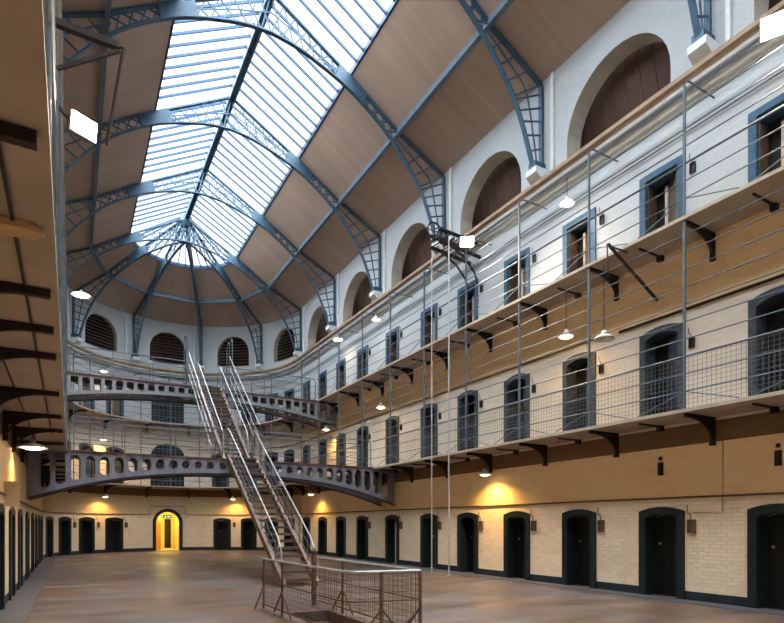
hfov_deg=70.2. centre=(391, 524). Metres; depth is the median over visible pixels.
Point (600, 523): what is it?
wall box
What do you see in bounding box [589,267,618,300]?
bracket
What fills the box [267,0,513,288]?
purlin
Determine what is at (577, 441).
joist
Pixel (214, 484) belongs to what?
door
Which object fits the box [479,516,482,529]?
wall box
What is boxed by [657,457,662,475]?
air vent
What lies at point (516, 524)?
door
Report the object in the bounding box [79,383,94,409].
door
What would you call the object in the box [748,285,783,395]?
door
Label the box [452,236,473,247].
floodlight
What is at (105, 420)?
bracket
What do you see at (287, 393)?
door
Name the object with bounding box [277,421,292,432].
bracket
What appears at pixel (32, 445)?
pendant lamp
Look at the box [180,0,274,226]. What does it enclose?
ridge beam
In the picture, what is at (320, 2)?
window
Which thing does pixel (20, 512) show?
door
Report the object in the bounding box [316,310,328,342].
boarded recess
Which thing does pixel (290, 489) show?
bracket
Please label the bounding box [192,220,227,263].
window
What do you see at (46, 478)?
bracket
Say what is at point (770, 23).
floodlight
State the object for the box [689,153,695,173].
wall box
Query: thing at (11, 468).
wall
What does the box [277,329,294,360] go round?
window
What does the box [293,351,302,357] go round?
corbel
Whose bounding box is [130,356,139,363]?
corbel
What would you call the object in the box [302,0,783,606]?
wall
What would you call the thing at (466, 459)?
joist
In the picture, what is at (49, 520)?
door
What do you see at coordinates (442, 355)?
bracket
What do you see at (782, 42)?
conduit
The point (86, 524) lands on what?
door
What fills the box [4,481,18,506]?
sign board
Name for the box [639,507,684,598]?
door
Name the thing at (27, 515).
door
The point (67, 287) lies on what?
downpipe
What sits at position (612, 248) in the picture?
bracket
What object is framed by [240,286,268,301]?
purlin
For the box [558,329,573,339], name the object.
pendant lamp
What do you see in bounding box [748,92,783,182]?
door
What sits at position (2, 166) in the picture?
cable
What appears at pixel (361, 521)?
door
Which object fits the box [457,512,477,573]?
door
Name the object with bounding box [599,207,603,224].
wall box
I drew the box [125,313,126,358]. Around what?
downpipe
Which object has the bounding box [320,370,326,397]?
door
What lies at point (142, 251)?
rib
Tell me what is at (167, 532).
door
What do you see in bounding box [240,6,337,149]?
window
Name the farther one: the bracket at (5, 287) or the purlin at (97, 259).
the purlin at (97, 259)
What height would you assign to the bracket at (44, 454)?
0.580 m
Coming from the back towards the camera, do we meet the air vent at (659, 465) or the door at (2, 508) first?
the air vent at (659, 465)
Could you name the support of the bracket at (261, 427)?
attached to the wall at (203, 506)
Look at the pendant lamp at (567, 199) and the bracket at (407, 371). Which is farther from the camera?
the bracket at (407, 371)
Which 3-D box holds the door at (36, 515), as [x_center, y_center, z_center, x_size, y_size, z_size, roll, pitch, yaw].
[-13.711,0.632,21.138,0.465,2.045,1.110,0,0,-30]
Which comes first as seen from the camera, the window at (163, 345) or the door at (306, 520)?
the door at (306, 520)
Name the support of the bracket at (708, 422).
attached to the wall at (716, 554)
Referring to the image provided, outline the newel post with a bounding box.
[311,548,316,604]
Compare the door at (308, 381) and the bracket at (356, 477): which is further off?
the door at (308, 381)
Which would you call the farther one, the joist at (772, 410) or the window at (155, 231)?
the window at (155, 231)
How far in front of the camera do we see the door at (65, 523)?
29.53 m
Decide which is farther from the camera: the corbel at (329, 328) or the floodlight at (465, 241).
the corbel at (329, 328)
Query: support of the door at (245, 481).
in the wall at (203, 506)
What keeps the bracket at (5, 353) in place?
attached to the wall at (11, 468)
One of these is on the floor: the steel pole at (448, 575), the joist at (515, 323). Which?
the steel pole at (448, 575)
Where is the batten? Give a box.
[0,215,44,240]
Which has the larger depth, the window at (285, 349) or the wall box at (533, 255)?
the window at (285, 349)
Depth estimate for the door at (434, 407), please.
21.14 m
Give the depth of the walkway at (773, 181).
13.26 m
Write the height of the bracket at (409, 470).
0.580 m
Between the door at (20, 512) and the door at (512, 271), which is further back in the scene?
the door at (512, 271)
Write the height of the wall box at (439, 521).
0.620 m
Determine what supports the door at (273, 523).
in the wall at (203, 506)
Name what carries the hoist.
attached to the wall at (716, 554)
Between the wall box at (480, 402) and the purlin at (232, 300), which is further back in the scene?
the purlin at (232, 300)
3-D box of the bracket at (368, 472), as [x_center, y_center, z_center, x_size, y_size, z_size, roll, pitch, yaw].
[-0.782,-1.920,23.602,0.995,0.580,0.100,0,0,-30]
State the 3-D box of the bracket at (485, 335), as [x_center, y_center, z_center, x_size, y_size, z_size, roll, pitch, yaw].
[2.743,-5.750,17.479,0.995,0.580,0.100,0,0,-30]
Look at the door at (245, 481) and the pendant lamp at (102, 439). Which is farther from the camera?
the door at (245, 481)
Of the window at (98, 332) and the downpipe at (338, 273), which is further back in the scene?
the window at (98, 332)
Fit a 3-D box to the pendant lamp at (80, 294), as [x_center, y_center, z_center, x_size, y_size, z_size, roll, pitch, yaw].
[-11.637,-8.775,20.878,0.680,0.530,0.680,0,0,-30]
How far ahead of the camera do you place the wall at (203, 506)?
33.94 m
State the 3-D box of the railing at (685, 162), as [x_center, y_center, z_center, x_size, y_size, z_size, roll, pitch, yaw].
[-4.495,-7.500,18.267,12.735,2.759,37.748,0,0,-30]
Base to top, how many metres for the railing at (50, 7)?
3.710 m
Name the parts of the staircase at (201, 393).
guard rail, guard rail, guard rail, guard post, rail, rail, handrail, guard post, handrail, rail, rail, guard rail, guard rail, guard rail, guard post, guard post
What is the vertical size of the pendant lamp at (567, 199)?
0.830 m
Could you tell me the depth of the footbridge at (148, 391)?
24.70 m
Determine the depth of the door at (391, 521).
23.53 m
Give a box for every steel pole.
[430,258,432,573]
[447,240,449,576]
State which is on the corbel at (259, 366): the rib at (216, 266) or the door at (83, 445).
the rib at (216, 266)
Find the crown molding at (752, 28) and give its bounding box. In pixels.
[68,0,783,375]
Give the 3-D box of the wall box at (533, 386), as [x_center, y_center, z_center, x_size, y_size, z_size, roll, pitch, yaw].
[4.078,-4.013,16.089,0.048,0.446,0.141,0,0,-30]
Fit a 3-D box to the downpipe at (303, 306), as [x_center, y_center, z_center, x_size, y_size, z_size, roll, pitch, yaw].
[-5.050,-11.000,31.893,0.090,2.900,0.090,0,0,-30]
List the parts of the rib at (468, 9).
foot plate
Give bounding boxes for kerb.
[130,0,398,268]
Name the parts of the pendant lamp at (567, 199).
bulb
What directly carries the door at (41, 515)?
in the wall at (11, 468)
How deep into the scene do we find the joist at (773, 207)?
10.48 m
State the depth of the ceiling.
19.37 m
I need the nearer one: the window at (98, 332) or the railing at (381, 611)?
the railing at (381, 611)
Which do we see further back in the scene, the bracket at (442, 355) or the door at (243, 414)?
the door at (243, 414)
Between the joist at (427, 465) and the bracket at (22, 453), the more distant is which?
the joist at (427, 465)
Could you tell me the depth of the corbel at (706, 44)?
11.44 m
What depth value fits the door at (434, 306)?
21.14 m
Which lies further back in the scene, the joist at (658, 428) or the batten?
the joist at (658, 428)
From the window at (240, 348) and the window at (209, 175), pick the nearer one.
the window at (209, 175)
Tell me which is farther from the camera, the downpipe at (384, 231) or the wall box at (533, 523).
the downpipe at (384, 231)
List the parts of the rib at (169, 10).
gusset plate, gusset plate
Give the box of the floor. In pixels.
[0,550,783,622]
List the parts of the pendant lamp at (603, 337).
stem, bulb, lamp shade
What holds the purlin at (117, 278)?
attached to the ceiling
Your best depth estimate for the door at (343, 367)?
27.96 m
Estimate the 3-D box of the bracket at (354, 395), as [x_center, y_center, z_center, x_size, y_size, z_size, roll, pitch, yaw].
[-1.957,-5.750,25.643,0.995,0.580,0.100,0,0,-30]
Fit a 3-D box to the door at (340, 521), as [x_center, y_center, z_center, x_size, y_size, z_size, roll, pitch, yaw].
[-2.349,0.632,27.678,0.465,2.045,1.110,0,0,-30]
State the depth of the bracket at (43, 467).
21.06 m
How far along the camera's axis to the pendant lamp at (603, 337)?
12.78 m
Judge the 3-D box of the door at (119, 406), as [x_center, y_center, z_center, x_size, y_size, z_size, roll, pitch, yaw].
[-16.297,-7.095,32.592,0.465,1.950,1.090,0,0,32]
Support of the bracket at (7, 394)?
attached to the wall at (11, 468)
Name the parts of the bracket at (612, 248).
drop rod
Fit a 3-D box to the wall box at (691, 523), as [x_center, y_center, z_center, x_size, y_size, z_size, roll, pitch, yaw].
[6.425,-0.110,11.998,0.060,0.620,0.196,0,0,-30]
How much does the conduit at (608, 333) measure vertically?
0.043 m
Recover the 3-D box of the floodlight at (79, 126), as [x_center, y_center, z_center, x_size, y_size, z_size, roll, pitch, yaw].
[-3.406,-4.330,6.033,0.229,0.266,0.376,0,0,33]
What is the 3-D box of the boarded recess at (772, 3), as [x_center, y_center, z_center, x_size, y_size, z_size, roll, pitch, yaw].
[8.664,-10.760,10.093,0.920,2.780,3.800,0,0,-30]
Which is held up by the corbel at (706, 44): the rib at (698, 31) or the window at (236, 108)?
the rib at (698, 31)
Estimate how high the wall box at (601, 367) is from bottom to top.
0.446 m
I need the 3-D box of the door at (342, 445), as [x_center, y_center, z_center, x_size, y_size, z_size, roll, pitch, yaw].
[-2.354,-3.382,27.676,0.435,2.195,1.090,0,0,-30]
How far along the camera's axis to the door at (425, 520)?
21.18 m
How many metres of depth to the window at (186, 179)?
26.63 m
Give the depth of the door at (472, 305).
19.13 m
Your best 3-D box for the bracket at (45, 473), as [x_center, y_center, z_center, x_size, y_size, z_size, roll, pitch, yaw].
[-14.144,-1.920,23.243,0.995,0.580,0.100,0,0,-30]
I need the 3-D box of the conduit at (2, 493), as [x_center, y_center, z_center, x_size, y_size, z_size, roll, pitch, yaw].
[-12.771,-0.580,21.311,4.045,0.038,25.413,0,0,-18]
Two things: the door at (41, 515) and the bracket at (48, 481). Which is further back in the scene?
the bracket at (48, 481)
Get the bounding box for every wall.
[0,407,41,604]
[42,287,301,558]
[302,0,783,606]
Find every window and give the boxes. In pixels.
[85,314,114,350]
[132,170,200,226]
[141,217,179,238]
[143,101,225,173]
[147,222,180,257]
[150,333,185,364]
[159,0,263,98]
[170,232,185,265]
[189,226,213,267]
[191,173,256,252]
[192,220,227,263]
[212,105,289,209]
[219,338,248,366]
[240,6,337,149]
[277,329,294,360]
[299,0,394,62]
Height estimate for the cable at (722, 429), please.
1.708 m
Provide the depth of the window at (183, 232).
30.76 m
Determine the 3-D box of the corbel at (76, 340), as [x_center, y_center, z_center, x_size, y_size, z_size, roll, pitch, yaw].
[-16.867,-9.730,29.758,0.520,0.360,0.400,0,0,6]
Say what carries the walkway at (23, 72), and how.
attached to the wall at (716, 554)
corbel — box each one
[70,337,82,344]
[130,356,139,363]
[197,365,204,371]
[255,363,264,370]
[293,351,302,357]
[326,325,336,333]
[369,290,382,300]
[432,241,446,254]
[526,165,547,184]
[687,34,718,65]
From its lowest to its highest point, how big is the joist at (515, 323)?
0.120 m
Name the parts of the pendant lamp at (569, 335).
bulb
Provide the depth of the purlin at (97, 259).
28.33 m
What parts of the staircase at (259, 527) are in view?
handrail, rail, rail, rail, rail, handrail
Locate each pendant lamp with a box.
[17,434,47,449]
[70,290,90,298]
[100,420,106,440]
[372,315,380,321]
[376,403,385,408]
[479,468,490,475]
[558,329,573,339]
[559,196,574,207]
[593,266,614,341]
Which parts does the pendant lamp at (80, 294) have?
bulb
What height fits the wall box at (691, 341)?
0.446 m
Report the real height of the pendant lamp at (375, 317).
0.580 m
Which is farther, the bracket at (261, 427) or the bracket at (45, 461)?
the bracket at (261, 427)
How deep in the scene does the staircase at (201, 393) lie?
22.94 m
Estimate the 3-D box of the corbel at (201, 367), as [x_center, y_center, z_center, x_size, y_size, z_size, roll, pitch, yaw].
[-12.009,-9.730,35.140,0.400,0.360,0.520,0,0,-12]
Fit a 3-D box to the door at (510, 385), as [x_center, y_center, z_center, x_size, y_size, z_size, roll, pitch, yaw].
[3.902,-3.382,16.807,0.435,2.195,1.090,0,0,-30]
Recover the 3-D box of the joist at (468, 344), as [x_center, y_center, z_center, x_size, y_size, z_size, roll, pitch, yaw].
[2.237,-5.980,18.543,0.810,0.120,0.120,0,0,-30]
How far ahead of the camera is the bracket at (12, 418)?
10.95 m
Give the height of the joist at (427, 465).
0.120 m
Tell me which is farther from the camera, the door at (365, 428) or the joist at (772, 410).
the door at (365, 428)
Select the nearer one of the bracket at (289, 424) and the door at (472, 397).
the door at (472, 397)
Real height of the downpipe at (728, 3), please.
2.900 m
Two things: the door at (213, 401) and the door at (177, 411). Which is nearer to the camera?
the door at (177, 411)
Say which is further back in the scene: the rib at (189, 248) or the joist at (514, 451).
the rib at (189, 248)
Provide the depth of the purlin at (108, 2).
17.96 m
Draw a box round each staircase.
[184,332,259,460]
[226,428,318,587]
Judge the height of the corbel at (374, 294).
0.360 m
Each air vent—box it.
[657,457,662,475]
[774,443,781,465]
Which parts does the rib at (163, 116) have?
gusset plate, gusset plate, foot plate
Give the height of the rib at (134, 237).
6.076 m
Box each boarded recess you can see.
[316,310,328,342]
[352,276,371,316]
[402,227,431,279]
[472,156,520,227]
[580,42,670,148]
[768,0,781,9]
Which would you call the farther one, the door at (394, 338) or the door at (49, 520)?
the door at (49, 520)
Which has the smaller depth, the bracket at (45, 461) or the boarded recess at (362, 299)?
the bracket at (45, 461)
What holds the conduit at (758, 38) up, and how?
attached to the wall
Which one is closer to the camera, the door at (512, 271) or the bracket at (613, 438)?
the bracket at (613, 438)
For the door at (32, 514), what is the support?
in the wall at (11, 468)
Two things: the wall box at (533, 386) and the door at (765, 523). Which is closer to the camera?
the door at (765, 523)
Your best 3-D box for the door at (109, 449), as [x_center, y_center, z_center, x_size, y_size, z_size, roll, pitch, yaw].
[-16.285,-3.382,32.584,0.435,2.195,1.090,0,0,32]
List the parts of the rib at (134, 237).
gusset plate, gusset plate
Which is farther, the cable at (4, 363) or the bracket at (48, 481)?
the bracket at (48, 481)
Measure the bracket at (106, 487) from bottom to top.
0.580 m
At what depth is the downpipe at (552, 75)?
15.38 m
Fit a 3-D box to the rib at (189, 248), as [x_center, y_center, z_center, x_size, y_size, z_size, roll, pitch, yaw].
[-11.387,-12.938,32.197,0.260,6.076,6.360,0,0,-12]
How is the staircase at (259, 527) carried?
on the floor
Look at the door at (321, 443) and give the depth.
29.97 m
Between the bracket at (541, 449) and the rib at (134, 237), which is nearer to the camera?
the bracket at (541, 449)
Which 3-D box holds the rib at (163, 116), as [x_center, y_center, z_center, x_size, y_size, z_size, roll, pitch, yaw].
[-5.990,-12.938,20.863,12.680,6.076,0.260,0,0,-30]
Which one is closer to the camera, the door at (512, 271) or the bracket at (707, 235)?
the bracket at (707, 235)
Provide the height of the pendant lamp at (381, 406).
1.230 m
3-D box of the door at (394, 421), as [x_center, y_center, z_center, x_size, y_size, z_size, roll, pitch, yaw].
[0.180,-3.382,23.273,0.435,2.195,1.090,0,0,-30]
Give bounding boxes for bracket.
[0,120,36,150]
[0,281,50,299]
[0,319,53,334]
[0,347,55,360]
[0,386,58,405]
[2,410,60,440]
[12,426,62,451]
[20,440,63,461]
[26,453,61,469]
[41,459,64,464]
[41,465,64,472]
[41,471,64,479]
[41,475,64,486]
[46,479,64,486]
[68,410,86,420]
[104,417,116,428]
[104,485,116,493]
[255,425,265,435]
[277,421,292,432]
[277,486,292,496]
[287,485,303,495]
[319,401,337,414]
[339,391,358,406]
[339,475,357,486]
[363,380,383,395]
[365,471,383,485]
[391,366,413,383]
[391,466,413,481]
[424,349,447,369]
[424,460,447,477]
[466,452,492,472]
[467,328,492,351]
[519,302,547,329]
[519,443,547,465]
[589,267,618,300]
[589,430,618,457]
[606,243,658,301]
[684,413,715,445]
[685,220,715,261]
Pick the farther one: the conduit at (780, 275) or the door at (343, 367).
the door at (343, 367)
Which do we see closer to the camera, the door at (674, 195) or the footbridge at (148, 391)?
the door at (674, 195)
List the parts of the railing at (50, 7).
post, rail, post, handrail, rail, post, post, post, post, post, post, post, arm, post, lamp bracket, post, drop rod, post, post, rail, rail, handrail, rail, rail, post, post, post, panel, post, panel, post, post, post, panel, post, panel, post, panel, post, panel, rail, rail, rail, handrail, rail, post, panel, post, panel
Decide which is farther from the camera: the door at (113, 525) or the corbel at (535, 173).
the door at (113, 525)
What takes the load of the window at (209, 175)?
attached to the kerb
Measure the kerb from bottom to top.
0.190 m
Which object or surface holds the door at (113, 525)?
in the wall at (203, 506)
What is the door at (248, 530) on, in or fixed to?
in the wall at (203, 506)
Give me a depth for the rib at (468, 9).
15.29 m
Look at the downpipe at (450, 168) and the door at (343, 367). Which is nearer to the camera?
the downpipe at (450, 168)
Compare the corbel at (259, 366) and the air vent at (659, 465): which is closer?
the air vent at (659, 465)
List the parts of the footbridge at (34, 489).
post, handrail, handrail, post, fascia plate, fascia plate, handrail, handrail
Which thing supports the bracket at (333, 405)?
attached to the wall at (716, 554)
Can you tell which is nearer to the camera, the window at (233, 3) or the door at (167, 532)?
the window at (233, 3)
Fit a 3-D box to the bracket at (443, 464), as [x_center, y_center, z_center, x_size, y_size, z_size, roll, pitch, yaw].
[1.568,-1.920,19.520,0.995,0.580,0.100,0,0,-30]
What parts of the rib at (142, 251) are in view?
gusset plate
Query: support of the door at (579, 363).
in the wall at (716, 554)
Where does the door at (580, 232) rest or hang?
in the wall at (716, 554)
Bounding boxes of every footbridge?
[27,415,394,506]
[67,345,335,428]
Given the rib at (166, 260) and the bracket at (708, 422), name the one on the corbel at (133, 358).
the rib at (166, 260)
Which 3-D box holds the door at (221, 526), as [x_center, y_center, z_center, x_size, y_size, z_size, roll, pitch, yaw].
[-10.783,0.632,35.660,1.110,2.045,0.465,0,0,0]
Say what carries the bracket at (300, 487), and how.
attached to the wall at (716, 554)
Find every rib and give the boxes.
[62,0,446,243]
[65,96,381,291]
[65,167,335,325]
[66,219,301,351]
[71,221,185,337]
[131,224,185,356]
[186,225,262,363]
[186,227,203,365]
[458,0,545,170]
[687,0,714,44]
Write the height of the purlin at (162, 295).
0.215 m
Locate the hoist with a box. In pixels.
[427,222,480,289]
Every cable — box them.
[0,143,51,434]
[2,360,43,459]
[693,429,722,512]
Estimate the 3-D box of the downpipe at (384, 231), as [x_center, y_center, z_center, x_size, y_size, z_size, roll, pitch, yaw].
[-0.305,-11.000,23.651,0.090,2.900,0.090,0,0,-30]
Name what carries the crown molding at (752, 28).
attached to the wall at (716, 554)
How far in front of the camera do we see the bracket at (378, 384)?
23.71 m
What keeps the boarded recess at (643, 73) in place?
attached to the wall at (716, 554)
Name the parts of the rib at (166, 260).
gusset plate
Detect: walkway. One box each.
[0,0,783,488]
[58,0,783,428]
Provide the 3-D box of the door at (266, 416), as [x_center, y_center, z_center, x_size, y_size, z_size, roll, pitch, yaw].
[-7.346,-7.095,34.728,1.090,1.950,0.465,0,0,31]
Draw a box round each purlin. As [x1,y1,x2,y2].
[89,0,111,250]
[90,250,107,274]
[106,273,148,294]
[149,292,194,303]
[198,298,239,303]
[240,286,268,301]
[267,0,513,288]
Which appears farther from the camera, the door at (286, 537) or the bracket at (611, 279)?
the door at (286, 537)
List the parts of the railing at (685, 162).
handrail, rail, handrail, rail, rail, rail, rail, rail, rail, handrail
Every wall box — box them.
[399,514,402,528]
[438,517,441,529]
[479,394,482,407]
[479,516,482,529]
[531,515,535,530]
[532,248,535,262]
[532,382,535,392]
[597,507,604,531]
[598,356,603,373]
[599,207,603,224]
[686,505,695,532]
[688,328,694,348]
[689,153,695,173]
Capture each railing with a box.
[43,0,783,486]
[60,0,783,424]
[254,556,421,622]
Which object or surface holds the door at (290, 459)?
in the wall at (203, 506)
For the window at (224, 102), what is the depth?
22.36 m
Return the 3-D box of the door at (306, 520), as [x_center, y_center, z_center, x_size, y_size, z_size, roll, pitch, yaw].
[-4.659,0.632,31.691,0.465,2.045,1.110,0,0,-30]
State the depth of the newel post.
11.35 m
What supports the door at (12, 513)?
in the wall at (11, 468)
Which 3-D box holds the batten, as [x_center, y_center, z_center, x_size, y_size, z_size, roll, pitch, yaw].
[-3.048,-2.183,3.991,0.961,0.055,0.240,0,0,-30]
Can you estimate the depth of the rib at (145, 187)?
25.05 m
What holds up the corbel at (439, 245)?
attached to the wall at (716, 554)
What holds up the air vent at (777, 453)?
in the wall at (716, 554)
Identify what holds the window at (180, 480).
in the wall at (203, 506)
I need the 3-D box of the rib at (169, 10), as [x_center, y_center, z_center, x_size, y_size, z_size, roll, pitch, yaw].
[-3.618,-12.938,16.742,12.680,6.076,0.260,0,0,-30]
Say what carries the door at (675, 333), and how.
in the wall at (716, 554)
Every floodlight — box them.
[58,103,96,143]
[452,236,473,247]
[760,9,783,42]
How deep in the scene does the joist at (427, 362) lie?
20.68 m
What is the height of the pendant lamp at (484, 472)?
0.730 m
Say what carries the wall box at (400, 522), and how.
attached to the wall at (716, 554)
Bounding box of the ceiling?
[62,0,629,326]
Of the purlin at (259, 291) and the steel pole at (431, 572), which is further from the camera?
the purlin at (259, 291)
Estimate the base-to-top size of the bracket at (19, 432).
0.580 m
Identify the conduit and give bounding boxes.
[0,491,149,514]
[68,37,759,380]
[189,333,608,449]
[259,40,783,381]
[261,69,783,388]
[286,492,783,514]
[619,273,783,332]
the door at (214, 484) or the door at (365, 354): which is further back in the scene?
the door at (214, 484)
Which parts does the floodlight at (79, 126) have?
arm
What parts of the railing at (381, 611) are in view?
post, panel, rail, rail, rail, post, panel, panel, post, panel, post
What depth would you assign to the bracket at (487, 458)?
17.59 m
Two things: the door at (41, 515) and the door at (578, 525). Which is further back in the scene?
the door at (41, 515)
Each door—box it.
[0,503,4,609]
[9,507,15,600]
[18,509,22,588]
[25,511,29,579]
[31,513,34,572]
[35,514,37,567]
[38,515,40,563]
[41,515,42,560]
[46,516,53,557]
[59,517,71,555]
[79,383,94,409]
[79,443,94,478]
[79,517,94,553]
[105,517,122,552]
[106,386,123,416]
[106,447,123,483]
[151,396,183,423]
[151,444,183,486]
[153,509,182,550]
[212,401,228,424]
[212,454,228,486]
[213,518,230,549]
[241,402,256,423]
[241,453,256,486]
[241,518,256,549]
[265,393,277,421]
[265,518,277,550]
[266,452,277,484]
[284,388,293,414]
[284,449,293,483]
[284,518,294,551]
[303,380,309,399]
[303,445,309,475]
[303,517,309,552]
[318,517,326,554]
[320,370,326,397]
[320,439,326,476]
[336,358,345,389]
[336,433,345,473]
[336,516,345,557]
[356,516,367,560]
[357,345,367,379]
[357,426,367,466]
[385,326,398,365]
[385,416,398,464]
[385,515,398,563]
[420,514,437,568]
[421,303,437,347]
[421,403,437,457]
[457,278,477,328]
[457,390,477,450]
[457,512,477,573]
[503,511,529,579]
[504,247,529,305]
[504,373,529,441]
[562,207,595,276]
[562,352,595,430]
[562,509,595,588]
[639,154,682,236]
[639,323,682,416]
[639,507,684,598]
[747,503,783,608]
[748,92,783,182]
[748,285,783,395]
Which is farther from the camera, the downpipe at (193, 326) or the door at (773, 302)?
the downpipe at (193, 326)
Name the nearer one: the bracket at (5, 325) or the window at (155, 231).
the bracket at (5, 325)
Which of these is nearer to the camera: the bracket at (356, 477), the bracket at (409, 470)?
the bracket at (409, 470)
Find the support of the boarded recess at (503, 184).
attached to the wall at (716, 554)
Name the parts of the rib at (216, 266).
gusset plate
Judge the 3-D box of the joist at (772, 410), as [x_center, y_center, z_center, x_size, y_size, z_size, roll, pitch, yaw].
[6.936,-2.150,10.379,0.810,0.120,0.120,0,0,-30]
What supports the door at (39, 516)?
in the wall at (11, 468)
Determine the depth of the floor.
12.37 m
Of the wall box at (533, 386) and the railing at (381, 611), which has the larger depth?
the wall box at (533, 386)
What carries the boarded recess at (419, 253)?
attached to the wall at (716, 554)
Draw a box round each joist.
[411,359,430,364]
[411,464,430,467]
[450,340,469,347]
[450,457,469,461]
[496,317,517,326]
[496,448,518,453]
[557,287,580,298]
[557,437,580,444]
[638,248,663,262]
[638,423,663,431]
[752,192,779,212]
[752,403,779,413]
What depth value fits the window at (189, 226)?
30.85 m
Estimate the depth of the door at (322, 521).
29.98 m
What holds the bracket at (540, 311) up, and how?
attached to the wall at (716, 554)
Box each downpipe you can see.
[67,287,67,321]
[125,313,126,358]
[193,326,194,368]
[303,306,304,352]
[337,273,338,327]
[383,230,385,293]
[449,167,452,241]
[550,72,554,170]
[725,0,731,41]
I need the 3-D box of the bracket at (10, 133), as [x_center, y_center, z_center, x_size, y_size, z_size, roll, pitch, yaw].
[-2.446,-1.920,2.919,0.995,0.580,0.100,0,0,-30]
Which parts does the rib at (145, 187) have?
gusset plate, gusset plate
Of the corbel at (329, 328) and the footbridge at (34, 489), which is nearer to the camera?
the footbridge at (34, 489)
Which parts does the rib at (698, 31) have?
foot plate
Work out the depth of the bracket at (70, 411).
29.49 m
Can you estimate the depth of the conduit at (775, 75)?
13.90 m
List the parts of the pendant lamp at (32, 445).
lamp shade, bulb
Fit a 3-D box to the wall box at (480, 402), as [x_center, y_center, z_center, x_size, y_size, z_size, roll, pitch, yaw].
[2.890,-4.013,18.151,0.048,0.446,0.141,0,0,-30]
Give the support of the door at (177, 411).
in the wall at (203, 506)
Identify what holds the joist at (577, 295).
attached to the wall at (716, 554)
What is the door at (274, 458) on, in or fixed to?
in the wall at (203, 506)
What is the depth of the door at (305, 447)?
31.95 m
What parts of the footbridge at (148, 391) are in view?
handrail, handrail, fascia plate, fascia plate, handrail, handrail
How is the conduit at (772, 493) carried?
attached to the wall at (716, 554)
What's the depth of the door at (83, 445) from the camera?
31.05 m

